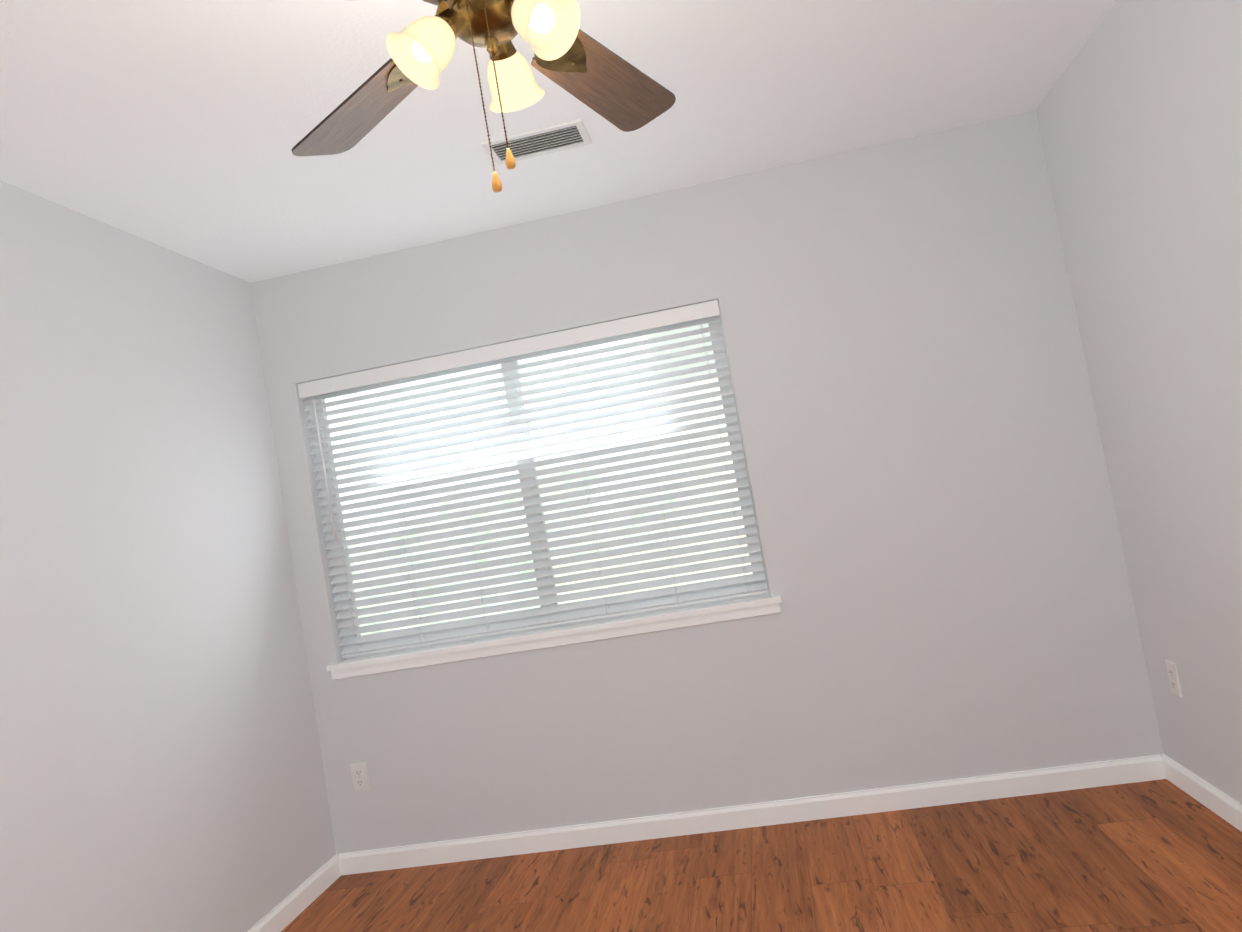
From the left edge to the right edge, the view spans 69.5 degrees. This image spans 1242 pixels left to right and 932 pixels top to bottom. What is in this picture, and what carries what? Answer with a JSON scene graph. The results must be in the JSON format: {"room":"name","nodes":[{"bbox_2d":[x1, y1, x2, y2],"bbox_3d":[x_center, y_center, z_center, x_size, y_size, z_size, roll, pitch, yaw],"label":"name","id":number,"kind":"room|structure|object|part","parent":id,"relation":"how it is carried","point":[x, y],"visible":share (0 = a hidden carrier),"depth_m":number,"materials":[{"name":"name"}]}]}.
{"room":"empty bedroom","nodes":[
{"label":"empty bedroom","id":0,"kind":"room"},
{"bbox_2d":[0,181,335,931],"bbox_3d":[-1.705,0.400,1.641,0.140,2.440,4.380,-10,-3,8],"label":"wall","id":1,"kind":"structure","parent":0,"point":[160,763],"depth_m":2.76,"materials":[{"name":"grey paint"}]},
{"bbox_2d":[248,854,343,931],"bbox_3d":[-1.433,1.547,1.571,0.013,0.082,4.100,-10,-3,8],"label":"baseboard","id":2,"kind":"structure","parent":1,"relation":"attached to","point":[288,910],"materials":[{"name":"white wood"}]},
{"bbox_2d":[0,0,1116,282],"bbox_3d":[-0.320,-1.135,1.475,3.420,0.100,4.380,-10,-3,8],"label":"ceiling","id":3,"kind":"structure","parent":0,"point":[182,126],"depth_m":2.60,"materials":[{"name":"paint"}]},
{"bbox_2d":[292,0,675,192],"bbox_3d":[-0.184,-0.771,1.498,1.224,0.660,1.269,-10,-3,8],"label":"ceiling fan","id":4,"kind":"object","parent":3,"relation":"hanging from","point":[603,81],"visible":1,"depth_m":1.60,"materials":[{"name":"brown wood"}]},
{"bbox_3d":[-0.524,-0.724,1.823,0.407,0.036,0.352,-10,-3,8],"label":"blade","id":5,"kind":"part","parent":4,"relation":"part of","materials":[{"name":"brown wood"}]},
{"bbox_3d":[-0.326,-0.676,1.456,0.111,0.112,0.106,-10,-3,8],"label":"lamp shade","id":6,"kind":"part","parent":4,"relation":"part of","materials":[{"name":"white glass"}]},
{"bbox_3d":[-0.315,-0.689,1.465,0.052,0.054,0.045,-10,-3,8],"label":"bulb","id":7,"kind":"part","parent":4,"relation":"part of","materials":[{"name":"white glass"}]},
{"bbox_2d":[430,6,464,43],"bbox_3d":[-0.287,-0.731,1.480,0.055,0.056,0.051,-10,-3,8],"label":"socket","id":8,"kind":"object","parent":4,"relation":"attached to","point":[451,19],"depth_m":1.46,"materials":[{"name":"gold metal"}]},
{"bbox_3d":[-0.226,-0.612,1.438,0.003,0.295,0.008,-10,-3,8],"label":"chain","id":9,"kind":"part","parent":4,"relation":"part of","materials":[{"name":"gold metal"}]},
{"bbox_3d":[-0.201,-0.632,1.435,0.003,0.263,0.008,-10,-3,8],"label":"chain","id":10,"kind":"part","parent":4,"relation":"part of","materials":[{"name":"gold metal"}]},
{"bbox_2d":[487,29,516,62],"bbox_3d":[-0.212,-0.738,1.577,0.050,0.056,0.056,-10,-3,8],"label":"socket","id":11,"kind":"object","parent":4,"relation":"attached to","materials":[{"name":"gold metal"}]},
{"bbox_3d":[-0.197,-0.690,1.623,0.106,0.112,0.112,-10,-3,8],"label":"lamp shade","id":12,"kind":"part","parent":4,"relation":"part of","materials":[{"name":"white glass"}]},
{"bbox_2d":[501,0,535,25],"bbox_3d":[-0.168,-0.752,1.463,0.055,0.056,0.051,-10,-3,8],"label":"socket","id":13,"kind":"object","parent":4,"relation":"attached to","point":[507,6],"depth_m":1.46,"materials":[{"name":"gold metal"}]},
{"bbox_3d":[-0.133,-0.722,1.438,0.052,0.054,0.045,-10,-3,8],"label":"bulb","id":14,"kind":"part","parent":4,"relation":"part of","materials":[{"name":"white glass"}]},
{"bbox_3d":[-0.121,-0.713,1.426,0.111,0.112,0.106,-10,-3,8],"label":"lamp shade","id":15,"kind":"part","parent":4,"relation":"part of","materials":[{"name":"white glass"}]},
{"bbox_3d":[-0.024,-0.806,1.890,0.258,0.036,0.447,-10,-3,8],"label":"blade","id":16,"kind":"part","parent":4,"relation":"part of","materials":[{"name":"brown wood"}]},
{"bbox_2d":[481,119,591,164],"bbox_3d":[-0.263,-1.019,2.829,0.320,0.011,0.180,-10,-3,8],"label":"ceiling vent","id":17,"kind":"object","parent":3,"relation":"in","point":[549,139],"visible":0.96,"depth_m":2.82,"materials":[{"name":"white metal"}]},
{"bbox_2d":[250,110,1163,855],"bbox_3d":[0.205,0.170,3.507,3.140,2.440,0.140,-10,-3,8],"label":"wall","id":18,"kind":"structure","parent":0,"point":[946,566],"depth_m":3.36,"materials":[{"name":"grey paint"}]},
{"bbox_2d":[350,762,369,792],"bbox_3d":[-1.048,1.249,3.590,0.070,0.114,0.008,-10,-3,8],"label":"electrical outlet","id":19,"kind":"object","parent":18,"relation":"attached to","point":[360,777],"visible":1,"depth_m":3.59,"materials":[{"name":"white plastic"}]},
{"bbox_2d":[307,303,770,659],"bbox_3d":[-0.371,0.081,3.635,1.758,1.158,0.051,-10,-3,8],"label":"window","id":20,"kind":"structure","parent":18,"relation":"in","point":[726,358],"depth_m":3.61,"materials":[{"name":"white plastic"}]},
{"bbox_2d":[297,300,767,657],"bbox_3d":[-0.383,0.072,3.562,1.750,1.139,0.052,-10,-3,8],"label":"window blinds","id":21,"kind":"object","parent":20,"relation":"attached to","point":[605,330],"visible":0.96,"depth_m":3.56,"materials":[{"name":"white plastic"}]},
{"bbox_3d":[-0.288,0.628,3.538,1.742,0.010,0.022,-10,-3,8],"label":"rail","id":22,"kind":"part","parent":21,"relation":"part of","materials":[{"name":"white plastic"}]},
{"bbox_2d":[326,595,781,679],"bbox_3d":[-0.281,0.679,3.523,1.828,0.062,0.115,-10,-3,8],"label":"window sill","id":23,"kind":"structure","parent":18,"relation":"attached to","point":[615,628],"depth_m":3.48,"materials":[{"name":"white wood"}]},
{"bbox_2d":[340,755,1163,874],"bbox_3d":[0.396,1.328,3.371,3.090,0.082,0.013,-10,-3,8],"label":"baseboard","id":24,"kind":"structure","parent":18,"relation":"attached to","point":[1145,768],"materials":[{"name":"white wood"}]},
{"bbox_2d":[281,779,1241,931],"bbox_3d":[0.106,1.366,1.347,3.420,0.100,4.380,-10,-3,8],"label":"floor","id":25,"kind":"structure","parent":0,"point":[1163,855],"depth_m":2.86,"materials":[{"name":"brown wood"}]},
{"bbox_2d":[1036,0,1241,803],"bbox_3d":[1.492,-0.169,1.181,0.140,2.440,4.380,-10,-3,8],"label":"wall","id":26,"kind":"structure","parent":0,"point":[1139,111],"depth_m":2.64,"materials":[{"name":"grey paint"}]},
{"bbox_2d":[1165,659,1182,697],"bbox_3d":[1.828,0.704,2.964,0.008,0.114,0.070,-10,-3,8],"label":"electrical outlet","id":27,"kind":"object","parent":26,"relation":"attached to","point":[1173,676],"visible":1,"depth_m":2.95,"materials":[{"name":"white plastic"}]},
{"bbox_2d":[1156,754,1241,831],"bbox_3d":[1.616,1.005,1.132,0.013,0.082,4.100,-10,-3,8],"label":"baseboard","id":28,"kind":"structure","parent":26,"relation":"attached to","point":[1205,793],"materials":[{"name":"white wood"}]},
{"label":"outside","id":29,"kind":"structure","parent":0,"visible":0},
{"bbox_2d":[325,324,766,658],"bbox_3d":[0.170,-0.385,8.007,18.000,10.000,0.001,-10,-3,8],"label":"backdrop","id":30,"kind":"structure","parent":29,"point":[677,340],"depth_m":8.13,"materials":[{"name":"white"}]}
]}

